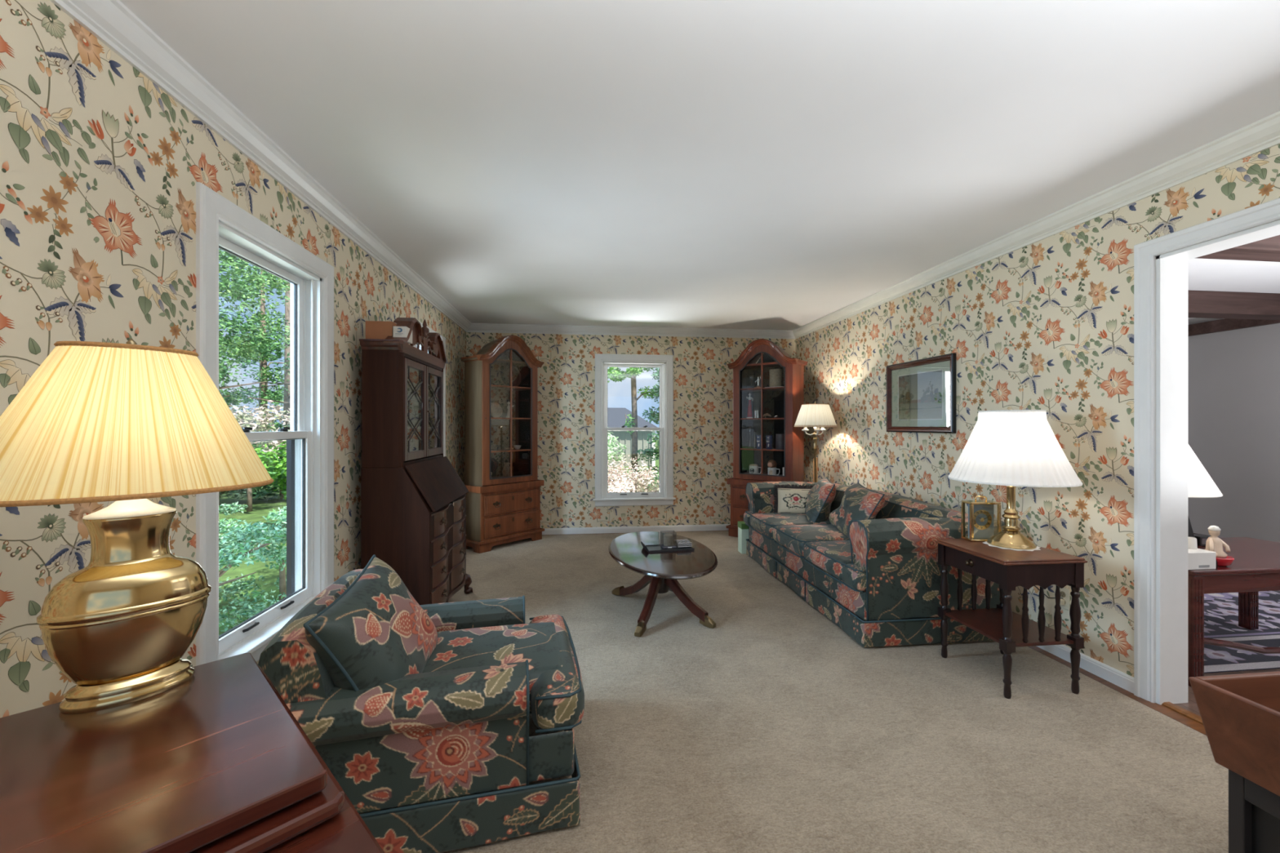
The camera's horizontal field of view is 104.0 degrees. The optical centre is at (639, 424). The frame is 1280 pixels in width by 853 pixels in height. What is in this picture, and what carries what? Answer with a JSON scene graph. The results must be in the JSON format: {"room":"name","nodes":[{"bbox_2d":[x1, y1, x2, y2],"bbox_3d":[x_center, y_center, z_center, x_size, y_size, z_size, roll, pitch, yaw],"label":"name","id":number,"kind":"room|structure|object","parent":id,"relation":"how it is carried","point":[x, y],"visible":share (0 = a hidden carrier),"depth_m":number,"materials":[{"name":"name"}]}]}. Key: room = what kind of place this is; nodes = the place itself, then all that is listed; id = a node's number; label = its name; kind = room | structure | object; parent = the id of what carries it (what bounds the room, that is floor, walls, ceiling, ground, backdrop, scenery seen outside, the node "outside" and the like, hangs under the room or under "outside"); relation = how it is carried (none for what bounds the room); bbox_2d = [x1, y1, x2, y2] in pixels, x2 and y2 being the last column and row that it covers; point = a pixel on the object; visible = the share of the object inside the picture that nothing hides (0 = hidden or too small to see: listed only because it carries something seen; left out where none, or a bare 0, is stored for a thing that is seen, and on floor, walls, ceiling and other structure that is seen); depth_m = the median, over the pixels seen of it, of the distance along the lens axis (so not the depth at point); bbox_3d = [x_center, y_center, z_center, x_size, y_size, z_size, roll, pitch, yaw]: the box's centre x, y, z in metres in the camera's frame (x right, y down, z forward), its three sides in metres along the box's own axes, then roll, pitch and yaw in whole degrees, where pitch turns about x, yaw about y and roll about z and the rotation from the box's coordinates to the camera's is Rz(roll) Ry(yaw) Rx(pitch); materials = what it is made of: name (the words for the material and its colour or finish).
{"room":"living room","nodes":[
{"label":"living room","id":0,"kind":"room"},
{"bbox_2d":[0,0,466,718],"bbox_3d":[-1.624,0.063,1.786,0.151,2.452,8.320,0,0,-7],"label":"wall","id":1,"kind":"structure","parent":0,"point":[100,167],"depth_m":1.40,"materials":[{"name":"paper"}]},
{"bbox_2d":[49,0,471,332],"bbox_3d":[-1.504,-1.117,1.724,0.075,0.092,8.170,0,0,-7],"label":"trim","id":2,"kind":"structure","parent":1,"relation":"attached to","point":[110,21],"depth_m":1.80,"materials":[{"name":"white paint"}]},
{"bbox_2d":[195,182,333,666],"bbox_3d":[-1.648,0.063,2.196,0.198,1.816,0.980,0,0,-7],"label":"window","id":3,"kind":"structure","parent":1,"relation":"in","point":[221,224],"depth_m":2.50,"materials":[{"name":"white paint"}]},
{"bbox_2d":[410,316,445,457],"bbox_3d":[-1.898,0.063,4.372,0.198,1.816,0.980,0,0,-7],"label":"window","id":4,"kind":"structure","parent":1,"relation":"in","point":[421,323],"depth_m":4.80,"materials":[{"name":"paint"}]},
{"bbox_2d":[466,332,795,528],"bbox_3d":[-0.042,0.063,6.079,3.975,2.452,0.151,0,0,-7],"label":"wall","id":5,"kind":"structure","parent":0,"point":[703,379],"depth_m":6.00,"materials":[{"name":"paper"}]},
{"bbox_2d":[550,497,555,506],"bbox_3d":[-1.024,0.905,5.887,0.072,0.116,0.009,0,0,-7],"label":"wall outlet","id":6,"kind":"object","parent":5,"relation":"attached to","point":[553,500],"visible":1,"depth_m":5.88,"materials":[{"name":"beige plastic"}]},
{"bbox_2d":[466,323,795,338],"bbox_3d":[-0.029,-1.117,5.968,3.975,0.092,0.075,0,0,-7],"label":"trim","id":7,"kind":"structure","parent":5,"relation":"attached to","point":[474,327],"depth_m":5.95,"materials":[{"name":"white paint"}]},
{"bbox_2d":[592,353,675,506],"bbox_3d":[-0.073,0.063,6.052,0.992,1.816,0.198,0,0,-7],"label":"window","id":8,"kind":"structure","parent":5,"relation":"in","point":[664,362],"depth_m":6.03,"materials":[{"name":"white paint"}]},
{"bbox_2d":[542,524,730,534],"bbox_3d":[-0.033,1.252,5.998,3.975,0.073,0.014,0,0,-7],"label":"baseboard","id":9,"kind":"structure","parent":5,"relation":"attached to","point":[713,526],"depth_m":5.99,"materials":[{"name":"white paint"}]},
{"bbox_2d":[119,0,1279,330],"bbox_3d":[2.385,-1.238,2.388,8.255,0.150,8.900,0,0,-7],"label":"ceiling","id":10,"kind":"structure","parent":0,"point":[785,165],"depth_m":1.94,"materials":[{"name":"paint"}]},
{"bbox_2d":[542,530,1279,736],"bbox_3d":[2.385,1.339,2.388,7.955,0.101,8.600,0,0,-7],"label":"floor","id":11,"kind":"structure","parent":0,"point":[1193,724],"depth_m":2.39,"materials":[{"name":"brown wood"}]},
{"bbox_2d":[359,530,1228,852],"bbox_3d":[0.426,1.283,1.906,3.832,0.011,8.050,0,0,-7],"label":"carpet","id":12,"kind":"object","parent":11,"relation":"on","point":[769,728],"visible":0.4,"depth_m":2.03,"materials":[{"name":"carpet"}]},
{"bbox_2d":[0,652,384,852],"bbox_3d":[-0.755,0.897,0.549,1.032,0.760,0.754,0,0,43],"label":"folding table","id":13,"kind":"object","parent":12,"relation":"on","point":[217,761],"visible":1,"depth_m":0.74,"materials":[{"name":"red wood"}]},
{"bbox_2d":[0,338,274,714],"bbox_3d":[-0.985,0.174,0.969,0.314,0.684,0.455,0,0,43],"label":"brass lamp","id":14,"kind":"object","parent":13,"relation":"on","point":[129,424],"visible":1,"depth_m":0.91,"materials":[{"name":"gold metal"}]},
{"bbox_2d":[359,317,472,604],"bbox_3d":[-1.435,0.284,3.338,0.432,1.986,0.963,0,0,-7],"label":"secretary desk","id":15,"kind":"object","parent":12,"relation":"on","point":[413,499],"visible":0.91,"depth_m":2.90,"materials":[{"name":"brown wood"}]},
{"bbox_2d":[365,320,396,339],"bbox_3d":[-1.530,-0.549,2.980,0.150,0.116,0.130,0,0,-7],"label":"cardboard box","id":16,"kind":"object","parent":15,"relation":"on","point":[380,330],"visible":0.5,"depth_m":2.92,"materials":[{"name":"cardboard"}]},
{"bbox_2d":[392,326,412,343],"bbox_3d":[-1.408,-0.533,2.968,0.075,0.085,0.115,0,0,-7],"label":"printed box","id":17,"kind":"object","parent":15,"relation":"on","point":[397,331],"visible":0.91,"depth_m":2.92,"materials":[{"name":"white"}]},
{"bbox_2d":[407,393,438,400],"bbox_3d":[-1.553,-0.190,3.324,0.172,0.014,0.850,0,0,-7],"label":"shelf","id":18,"kind":"object","parent":15,"relation":"attached to","point":[415,397],"depth_m":3.51,"materials":[{"name":"brown wood"}]},
{"bbox_2d":[407,426,438,429],"bbox_3d":[-1.553,0.020,3.324,0.172,0.014,0.850,0,0,-7],"label":"shelf","id":19,"kind":"object","parent":15,"relation":"attached to","point":[408,428],"depth_m":3.33,"materials":[{"name":"brown wood"}]},
{"bbox_2d":[257,568,584,852],"bbox_3d":[-0.719,0.920,1.836,0.972,0.686,0.838,0,0,-14],"label":"armchair","id":20,"kind":"object","parent":12,"relation":"on","point":[458,726],"visible":0.7,"depth_m":1.50,"materials":[{"name":"fabric"}]},
{"bbox_2d":[302,554,437,691],"bbox_3d":[-0.866,0.711,1.664,0.290,0.460,0.534,0,0,-7],"label":"pillow","id":21,"kind":"object","parent":20,"relation":"on","point":[375,633],"visible":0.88,"depth_m":1.53,"materials":[{"name":"fabric"}]},
{"bbox_2d":[422,614,584,728],"bbox_3d":[-0.608,0.911,1.864,0.742,0.186,0.690,0,0,-14],"label":"seat cushion","id":22,"kind":"object","parent":20,"relation":"on","point":[557,693],"depth_m":1.80,"materials":[{"name":"fabric"}]},
{"bbox_2d":[461,334,544,553],"bbox_3d":[-1.466,0.167,5.373,0.386,2.220,0.842,0,0,38],"label":"display cabinet","id":23,"kind":"object","parent":12,"relation":"on","point":[500,509],"visible":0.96,"depth_m":5.29,"materials":[{"name":"brown wood"}]},
{"bbox_2d":[461,338,527,367],"bbox_3d":[-1.492,-0.792,5.394,0.320,0.274,0.800,0,0,38],"label":"hood","id":24,"kind":"object","parent":23,"relation":"attached to","point":[512,349],"depth_m":5.28,"materials":[{"name":"wood"}]},
{"bbox_2d":[490,401,502,417],"bbox_3d":[-1.567,-0.163,5.415,0.043,0.176,0.180,0,0,38],"label":"plate","id":25,"kind":"object","parent":23,"relation":"on","point":[495,408],"visible":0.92,"depth_m":5.41,"materials":[{"name":"ceramic"}]},
{"bbox_2d":[502,462,510,476],"bbox_3d":[-1.445,0.486,5.429,0.094,0.155,0.094,0,0,-7],"label":"pitcher","id":26,"kind":"object","parent":23,"relation":"on","point":[506,470],"visible":0.84,"depth_m":5.40,"materials":[{"name":"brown ceramic"}]},
{"bbox_2d":[505,401,514,417],"bbox_3d":[-1.418,-0.164,5.438,0.088,0.180,0.072,0,0,-11],"label":"figurine","id":27,"kind":"object","parent":23,"relation":"on","point":[508,415],"visible":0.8,"depth_m":5.42,"materials":[{"name":"white ceramic"}]},
{"bbox_2d":[490,448,528,453],"bbox_3d":[-1.494,0.278,5.396,0.266,0.014,0.668,0,0,38],"label":"shelf","id":28,"kind":"object","parent":23,"relation":"attached to","point":[491,450],"depth_m":5.55,"materials":[{"name":"brown wood"}]},
{"bbox_2d":[490,386,530,391],"bbox_3d":[-1.494,-0.400,5.396,0.266,0.014,0.668,0,0,38],"label":"shelf","id":29,"kind":"object","parent":23,"relation":"attached to","point":[492,388],"depth_m":5.46,"materials":[{"name":"brown wood"}]},
{"bbox_2d":[500,364,521,386],"bbox_3d":[-1.425,-0.544,5.506,0.075,0.272,0.276,0,0,38],"label":"serving plate","id":30,"kind":"object","parent":23,"relation":"on","point":[505,369],"visible":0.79,"depth_m":5.48,"materials":[{"name":"white ceramic"}]},
{"bbox_2d":[608,531,717,636],"bbox_3d":[0.138,1.061,3.398,0.690,0.430,1.210,0,0,-12],"label":"coffee table","id":31,"kind":"object","parent":12,"relation":"on","point":[662,570],"visible":0.95,"depth_m":3.22,"materials":[{"name":"brown wood"}]},
{"bbox_2d":[640,541,694,552],"bbox_3d":[0.186,0.824,3.416,0.336,0.041,0.158,0,0,-12],"label":"serving tray","id":32,"kind":"object","parent":31,"relation":"on","point":[652,548],"visible":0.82,"depth_m":3.37,"materials":[{"name":"black plastic"}]},
{"bbox_2d":[660,533,676,548],"bbox_3d":[0.195,0.784,3.428,0.096,0.105,0.082,0,0,-11],"label":"stand","id":33,"kind":"object","parent":32,"relation":"on","point":[668,538],"visible":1,"depth_m":3.40,"materials":[{"name":"white ceramic"}]},
{"bbox_2d":[663,533,672,546],"bbox_3d":[0.194,0.787,3.430,0.064,0.074,0.064,0,0,-11],"label":"candle","id":34,"kind":"object","parent":33,"relation":"on","point":[668,538],"depth_m":3.40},
{"bbox_2d":[674,539,692,548],"bbox_3d":[0.296,0.818,3.451,0.102,0.038,0.101,0,0,-12],"label":"coaster","id":35,"kind":"object","parent":32,"relation":"on","point":[681,543],"visible":0.99,"depth_m":3.41,"materials":[{"name":"black plastic"}]},
{"bbox_2d":[737,521,748,554],"bbox_3d":[1.074,1.127,5.016,0.156,0.300,0.126,0,0,-7],"label":"carton","id":36,"kind":"object","parent":12,"relation":"on","point":[743,529],"visible":0.46,"depth_m":4.95,"materials":[{"name":"cardboard"}]},
{"bbox_2d":[725,338,808,537],"bbox_3d":[1.429,0.167,5.626,0.842,2.220,0.386,0,0,38],"label":"display cabinet","id":37,"kind":"object","parent":12,"relation":"on","point":[785,402],"visible":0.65,"depth_m":5.68,"materials":[{"name":"red wood"}]},
{"bbox_2d":[746,392,753,417],"bbox_3d":[1.256,-0.220,5.722,0.071,0.292,0.071,0,0,5],"label":"figurine","id":38,"kind":"object","parent":37,"relation":"on","point":[749,415],"visible":0.95,"depth_m":5.71,"materials":[{"name":"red ceramic"}]},
{"bbox_2d":[749,463,760,474],"bbox_3d":[1.313,0.505,5.676,0.150,0.118,0.104,0,0,38],"label":"mug","id":39,"kind":"object","parent":37,"relation":"on","point":[753,468],"visible":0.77,"depth_m":5.65,"materials":[{"name":"white ceramic"}]},
{"bbox_2d":[754,375,760,388],"bbox_3d":[1.341,-0.483,5.667,0.072,0.150,0.052,0,0,38],"label":"figurine","id":40,"kind":"object","parent":37,"relation":"on","point":[757,380],"visible":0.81,"depth_m":5.66,"materials":[{"name":"white ceramic"}]},
{"bbox_2d":[755,435,760,448],"bbox_3d":[1.344,0.193,5.614,0.078,0.155,0.078,0,0,38],"label":"tumbler","id":41,"kind":"object","parent":37,"relation":"on","point":[757,437],"visible":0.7,"depth_m":5.58,"materials":[{"name":"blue glass"}]},
{"bbox_2d":[740,387,784,391],"bbox_3d":[1.452,-0.400,5.654,0.668,0.014,0.266,0,0,38],"label":"shelf","id":42,"kind":"object","parent":37,"relation":"attached to","point":[780,389],"depth_m":5.72,"materials":[{"name":"red wood"}]},
{"bbox_2d":[742,447,782,451],"bbox_3d":[1.452,0.278,5.654,0.668,0.014,0.266,0,0,38],"label":"shelf","id":43,"kind":"object","parent":37,"relation":"attached to","point":[774,448],"depth_m":5.79,"materials":[{"name":"red wood"}]},
{"bbox_2d":[745,418,784,420],"bbox_3d":[1.452,-0.066,5.654,0.668,0.014,0.266,0,0,38],"label":"shelf","id":44,"kind":"object","parent":37,"relation":"attached to","point":[762,419],"depth_m":5.72,"materials":[{"name":"red wood"}]},
{"bbox_2d":[765,435,773,449],"bbox_3d":[1.434,0.193,5.543,0.078,0.155,0.078,0,0,38],"label":"tumbler","id":45,"kind":"object","parent":37,"relation":"on","point":[769,438],"visible":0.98,"depth_m":5.51,"materials":[{"name":"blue glass"}]},
{"bbox_2d":[767,459,779,475],"bbox_3d":[1.478,0.476,5.551,0.128,0.175,0.108,0,0,2],"label":"mug","id":46,"kind":"object","parent":37,"relation":"on","point":[771,470],"visible":0.84,"depth_m":5.51,"materials":[{"name":"white ceramic"}]},
{"bbox_2d":[743,345,807,368],"bbox_3d":[1.450,-0.792,5.651,0.800,0.274,0.320,0,0,38],"label":"hood","id":47,"kind":"object","parent":37,"relation":"attached to","point":[770,358],"depth_m":5.55,"materials":[{"name":"red wood"}]},
{"bbox_2d":[775,434,784,449],"bbox_3d":[1.557,0.185,5.521,0.116,0.170,0.116,0,0,-7],"label":"tankard","id":48,"kind":"object","parent":37,"relation":"on","point":[780,438],"visible":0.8,"depth_m":5.47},
{"bbox_3d":[1.523,-0.415,5.574,0.210,0.013,0.160,0,0,38],"label":"book","id":49,"kind":"object","parent":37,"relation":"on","visible":0},
{"bbox_2d":[768,368,782,386],"bbox_3d":[1.515,-0.520,5.581,0.140,0.196,0.140,0,0,-7],"label":"canister","id":50,"kind":"object","parent":49,"relation":"on","point":[775,375],"visible":0.91,"depth_m":5.52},
{"bbox_2d":[813,457,817,482],"bbox_3d":[1.840,0.812,5.259,0.040,0.930,0.060,0,0,38],"label":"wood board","id":51,"kind":"object","parent":12,"relation":"on","point":[813,458],"visible":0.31,"depth_m":5.26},
{"bbox_2d":[794,400,837,482],"bbox_3d":[1.777,0.516,5.071,0.414,1.522,0.414,0,0,-7],"label":"floor lamp","id":52,"kind":"object","parent":12,"relation":"on","point":[815,415],"visible":0.91,"depth_m":4.95,"materials":[{"name":"fabric"}]},
{"bbox_2d":[743,481,1004,647],"bbox_3d":[1.595,0.903,3.913,0.977,0.724,2.118,0,0,-7],"label":"sofa","id":53,"kind":"object","parent":12,"relation":"on","point":[888,567],"visible":0.85,"depth_m":2.93,"materials":[{"name":"fabric"}]},
{"bbox_2d":[743,511,831,537],"bbox_3d":[1.395,0.879,4.547,0.724,0.140,0.728,0,0,-7],"label":"seat cushion","id":54,"kind":"object","parent":53,"relation":"on","point":[764,522],"depth_m":4.38,"materials":[{"name":"fabric"}]},
{"bbox_2d":[773,484,813,514],"bbox_3d":[1.445,0.713,4.635,0.407,0.321,0.132,0,0,16],"label":"pillow","id":55,"kind":"object","parent":53,"relation":"on","point":[791,499],"visible":0.7,"depth_m":4.61,"materials":[{"name":"fabric"}]},
{"bbox_2d":[773,524,848,555],"bbox_3d":[1.469,0.878,3.898,0.724,0.139,0.566,0,0,-7],"label":"seat cushion","id":56,"kind":"object","parent":53,"relation":"on","point":[793,537],"depth_m":3.80,"materials":[{"name":"fabric"}]},
{"bbox_2d":[804,476,835,523],"bbox_3d":[1.602,0.677,4.452,0.266,0.386,0.526,0,0,15],"label":"throw pillow","id":57,"kind":"object","parent":53,"relation":"on","point":[820,498],"visible":0.92,"depth_m":4.25,"materials":[{"name":"fabric"}]},
{"bbox_2d":[803,540,866,591],"bbox_3d":[1.544,0.879,3.249,0.724,0.140,0.728,0,0,-7],"label":"seat cushion","id":58,"kind":"object","parent":53,"relation":"on","point":[833,557],"depth_m":3.15,"materials":[{"name":"fabric"}]},
{"bbox_2d":[829,482,884,539],"bbox_3d":[1.645,0.669,3.837,0.298,0.393,0.576,0,0,9],"label":"throw pillow","id":59,"kind":"object","parent":53,"relation":"on","point":[859,502],"visible":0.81,"depth_m":3.71,"materials":[{"name":"fabric"}]},
{"bbox_2d":[934,538,1087,698],"bbox_3d":[1.872,0.955,2.566,0.435,0.645,0.464,0,0,-7],"label":"end table","id":60,"kind":"object","parent":12,"relation":"on","point":[1010,569],"visible":0.99,"depth_m":2.38,"materials":[{"name":"brown wood"}]},
{"bbox_2d":[960,495,1000,542],"bbox_3d":[1.871,0.510,2.744,0.164,0.242,0.088,0,0,0],"label":"clock","id":61,"kind":"object","parent":60,"relation":"on","point":[980,513],"visible":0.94,"depth_m":2.74,"materials":[{"name":"gold metal"}]},
{"bbox_2d":[945,608,1073,647],"bbox_3d":[1.874,1.031,2.566,0.380,0.016,0.434,0,0,-7],"label":"shelf","id":62,"kind":"object","parent":60,"relation":"attached to","point":[988,622],"depth_m":2.52,"materials":[{"name":"brown wood"}]},
{"bbox_2d":[982,541,1040,551],"bbox_3d":[1.948,0.630,2.625,0.252,0.002,0.252,0,0,-7],"label":"doily","id":63,"kind":"object","parent":60,"relation":"on","point":[985,542],"visible":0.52,"depth_m":2.54,"materials":[{"name":"white fabric"}]},
{"bbox_2d":[947,409,1082,599],"bbox_3d":[1.949,0.438,2.627,0.564,1.027,0.569,0,0,26],"label":"table lamp","id":64,"kind":"object","parent":63,"relation":"on","point":[1011,449],"visible":1,"depth_m":2.48,"materials":[{"name":"fabric"}]},
{"bbox_2d":[1228,769,1279,852],"bbox_3d":[1.723,1.050,0.837,0.520,0.453,0.805,0,0,-7],"label":"stand","id":65,"kind":"object","parent":12,"relation":"on","point":[1254,811],"visible":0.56,"depth_m":1.18,"materials":[{"name":"black paint"}]},
{"bbox_2d":[1188,671,1279,796],"bbox_3d":[1.723,0.725,0.834,0.619,0.195,0.899,0,0,-7],"label":"trough","id":66,"kind":"object","parent":65,"relation":"on","point":[1240,713],"visible":1,"depth_m":1.18,"materials":[{"name":"brown wood"}]},
{"bbox_2d":[1187,537,1279,686],"bbox_3d":[3.289,1.002,2.819,1.250,0.573,0.620,0,0,-7],"label":"table","id":67,"kind":"object","parent":11,"relation":"on","point":[1255,568],"visible":0.44,"depth_m":2.49,"materials":[{"name":"wood"}]},
{"bbox_2d":[1187,515,1195,537],"bbox_3d":[3.174,0.622,2.987,0.169,0.185,0.139,0,0,-7],"label":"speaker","id":68,"kind":"object","parent":67,"relation":"on","point":[1190,533],"visible":0.1,"depth_m":2.93},
{"bbox_2d":[1187,548,1216,569],"bbox_3d":[2.750,0.672,2.520,0.200,0.085,0.111,0,0,-7],"label":"tissue box","id":69,"kind":"object","parent":67,"relation":"on","point":[1198,558],"visible":0.47,"depth_m":2.47,"materials":[{"name":"cardboard"}]},
{"bbox_2d":[1187,537,1197,549],"bbox_3d":[2.807,0.601,2.547,0.044,0.055,0.044,0,0,-7],"label":"cup","id":70,"kind":"object","parent":69,"relation":"on","point":[1192,541],"visible":0.76,"depth_m":2.53,"materials":[{"name":"ceramic"}]},
{"bbox_2d":[1194,533,1210,546],"bbox_3d":[3.346,0.687,2.986,0.110,0.055,0.082,0,0,-7],"label":"alarm clock","id":71,"kind":"object","parent":67,"relation":"on","point":[1202,539],"visible":0.44,"depth_m":2.95,"materials":[{"name":"black plastic"}]},
{"bbox_2d":[1187,444,1222,497],"bbox_3d":[2.868,0.364,2.806,0.524,0.700,0.524,0,0,-7],"label":"table lamp","id":72,"kind":"object","parent":67,"relation":"on","point":[1200,484],"visible":0.09,"depth_m":2.59,"materials":[{"name":"white fabric"}]},
{"bbox_2d":[1216,555,1234,566],"bbox_3d":[2.931,0.692,2.557,0.157,0.045,0.124,0,0,-7],"label":"dish","id":73,"kind":"object","parent":67,"relation":"on","point":[1220,562],"visible":0.3,"depth_m":2.51,"materials":[{"name":"paint"}]},
{"bbox_2d":[1204,525,1230,557],"bbox_3d":[2.930,0.592,2.556,0.122,0.154,0.090,0,0,-7],"label":"figurine","id":74,"kind":"object","parent":73,"relation":"on","point":[1214,544],"visible":0.88,"depth_m":2.54,"materials":[{"name":"white ceramic"}]},
{"bbox_2d":[1204,590,1279,673],"bbox_3d":[4.199,1.284,4.097,2.900,0.008,2.700,0,0,-7],"label":"area rug","id":75,"kind":"object","parent":11,"relation":"on","point":[1220,610],"visible":0.03,"depth_m":3.08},
{"bbox_2d":[795,143,1279,677],"bbox_3d":[2.468,0.063,2.257,0.141,2.452,8.320,0,0,-7],"label":"wall","id":76,"kind":"structure","parent":0,"point":[1047,323],"depth_m":2.87,"materials":[{"name":"paper"}]},
{"bbox_2d":[886,352,955,433],"bbox_3d":[2.188,-0.226,3.941,0.030,0.570,0.784,0,0,-7],"label":"framed picture","id":77,"kind":"object","parent":76,"relation":"attached to","point":[921,393],"visible":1,"depth_m":3.90,"materials":[{"name":"brown wood"}]},
{"bbox_2d":[898,369,942,419],"bbox_3d":[2.201,-0.226,3.942,0.001,0.372,0.524,0,0,-7],"label":"painting","id":78,"kind":"object","parent":77,"relation":"attached to","point":[920,391],"depth_m":3.93},
{"bbox_2d":[792,111,1279,338],"bbox_3d":[2.370,-1.117,2.170,0.075,0.092,8.170,0,0,-7],"label":"trim","id":79,"kind":"structure","parent":76,"relation":"attached to","point":[1264,134],"depth_m":2.54,"materials":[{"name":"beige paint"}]},
{"bbox_2d":[1059,587,1070,610],"bbox_3d":[2.323,0.955,2.759,0.034,0.116,0.072,0,0,-7],"label":"wall outlet","id":80,"kind":"object","parent":76,"relation":"attached to","point":[1064,593],"visible":0.61,"depth_m":2.74,"materials":[{"name":"beige plastic"}]},
{"bbox_2d":[1035,644,1133,693],"bbox_3d":[2.155,1.252,4.312,0.014,0.073,3.865,0,0,-7],"label":"baseboard","id":81,"kind":"structure","parent":76,"relation":"attached to","point":[1117,677],"depth_m":2.57,"materials":[{"name":"white paint"}]},
{"bbox_2d":[1133,197,1279,724],"bbox_3d":[2.541,0.214,1.565,0.174,2.150,1.686,0,0,-7],"label":"door frame","id":82,"kind":"structure","parent":76,"relation":"in","point":[1160,281],"depth_m":2.31,"materials":[{"name":"white paint"}]},
{"bbox_2d":[1187,289,1279,319],"bbox_3d":[4.202,-1.065,4.338,3.780,0.195,0.180,0,0,-7],"label":"ceiling beam","id":83,"kind":"structure","parent":76,"relation":"attached to","point":[1201,304],"depth_m":4.37,"materials":[{"name":"brown wood"}]},
{"bbox_2d":[1196,235,1279,262],"bbox_3d":[4.353,-1.081,3.027,3.780,0.165,0.180,0,0,-7],"label":"ceiling beam","id":84,"kind":"structure","parent":76,"relation":"attached to","point":[1267,249],"depth_m":2.90,"materials":[{"name":"brown wood"}]},
{"bbox_2d":[1187,317,1279,542],"bbox_3d":[6.389,0.063,2.909,0.120,2.452,8.720,0,0,-7],"label":"wall","id":85,"kind":"structure","parent":0,"point":[1233,375],"depth_m":5.09,"materials":[{"name":"grey paint"}]},
{"bbox_2d":[1187,318,1279,336],"bbox_3d":[6.307,-1.033,2.839,0.060,0.120,8.600,0,0,-7],"label":"trim","id":86,"kind":"structure","parent":85,"relation":"attached to","point":[1226,324],"depth_m":5.15,"materials":[{"name":"brown wood"}]},
{"label":"outside","id":87,"kind":"structure","parent":0,"visible":0},
{"bbox_2d":[218,440,658,635],"bbox_3d":[-7.938,1.877,25.259,70.000,0.300,68.000,0,0,-7],"label":"ground","id":88,"kind":"structure","parent":87,"point":[260,508],"depth_m":6.19,"materials":[{"name":"plant"}]},
{"bbox_2d":[219,441,271,500],"bbox_3d":[-9.275,0.904,10.592,1.995,1.645,2.592,0,0,-7],"label":"leafy shrub","id":89,"kind":"object","parent":88,"relation":"on","point":[238,491],"visible":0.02,"depth_m":11.16,"materials":[{"name":"green plant"}]},
{"bbox_2d":[218,248,284,451],"bbox_3d":[-13.761,-2.532,17.997,5.157,8.523,5.347,0,0,-7],"label":"leafy tree","id":90,"kind":"object","parent":88,"relation":"on","point":[264,363],"visible":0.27,"depth_m":17.71,"materials":[{"name":"green plant"}]},
{"bbox_2d":[218,260,284,431],"bbox_3d":[-12.666,-1.503,13.840,4.916,6.467,4.626,0,0,-37],"label":"leafy tree","id":91,"kind":"object","parent":88,"relation":"on","point":[228,400],"visible":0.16,"depth_m":14.03,"materials":[{"name":"green plant"}]},
{"bbox_2d":[218,501,286,631],"bbox_3d":[-3.757,1.251,4.494,2.184,0.976,2.814,0,0,-7],"label":"juniper shrub","id":92,"kind":"object","parent":88,"relation":"on","point":[242,539],"visible":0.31,"depth_m":4.30,"materials":[{"name":"green plant"}]},
{"bbox_2d":[219,440,286,501],"bbox_3d":[-8.500,0.947,11.739,3.227,1.808,2.266,0,0,-10],"label":"leafy shrub","id":93,"kind":"object","parent":88,"relation":"on","point":[272,490],"visible":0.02,"depth_m":11.63,"materials":[{"name":"green plant"}]},
{"bbox_2d":[218,252,290,489],"bbox_3d":[-8.876,-1.311,12.194,3.997,6.082,4.481,0,0,-7],"label":"leafy tree","id":94,"kind":"object","parent":88,"relation":"on","point":[286,381],"visible":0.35,"depth_m":11.84,"materials":[{"name":"green plant"}]},
{"bbox_2d":[218,249,290,506],"bbox_3d":[-9.072,-1.212,10.176,4.321,5.885,4.433,0,0,-7],"label":"leafy tree","id":95,"kind":"object","parent":88,"relation":"on","point":[224,268],"visible":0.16,"depth_m":10.79,"materials":[{"name":"green plant"}]},
{"bbox_2d":[230,400,290,511],"bbox_3d":[-7.768,0.598,9.938,2.063,2.257,2.063,0,0,-7],"label":"shrub","id":96,"kind":"object","parent":88,"relation":"on","point":[261,420],"visible":0.44,"depth_m":9.93,"materials":[{"name":"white plant"}]},
{"bbox_2d":[253,440,286,499],"bbox_3d":[-5.348,0.962,8.089,1.726,1.531,1.556,0,0,-29],"label":"leafy shrub","id":97,"kind":"object","parent":88,"relation":"on","point":[278,471],"visible":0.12,"depth_m":7.58,"materials":[{"name":"green plant"}]},
{"bbox_2d":[607,426,626,467],"bbox_3d":[-0.906,0.820,9.709,1.328,1.814,1.374,0,0,-7],"label":"leafy shrub","id":98,"kind":"object","parent":88,"relation":"on","point":[611,452],"visible":0.1,"depth_m":9.76,"materials":[{"name":"green plant"}]},
{"bbox_2d":[607,367,656,492],"bbox_3d":[-0.127,-0.773,12.636,3.022,5.002,1.672,0,0,-7],"label":"maple tree","id":99,"kind":"object","parent":88,"relation":"on","point":[633,372],"visible":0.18,"depth_m":12.60,"materials":[{"name":"green plant"}]},
{"bbox_2d":[607,407,657,466],"bbox_3d":[-1.716,0.627,22.451,4.720,2.800,3.500,0,0,-7],"label":"garden shed","id":100,"kind":"object","parent":88,"relation":"on","point":[616,418],"visible":0.18,"depth_m":21.14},
{"bbox_2d":[608,455,658,492],"bbox_3d":[-0.279,1.131,8.707,1.874,1.198,1.121,0,0,-18],"label":"flowering shrub","id":101,"kind":"object","parent":88,"relation":"on","point":[619,477],"visible":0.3,"depth_m":8.66,"materials":[{"name":"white plant"}]},
{"bbox_2d":[629,368,659,489],"bbox_3d":[0.690,0.113,12.168,1.757,3.229,1.534,0,0,-44],"label":"shrub","id":102,"kind":"object","parent":88,"relation":"on","point":[651,415],"visible":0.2,"depth_m":12.11,"materials":[{"name":"green plant"}]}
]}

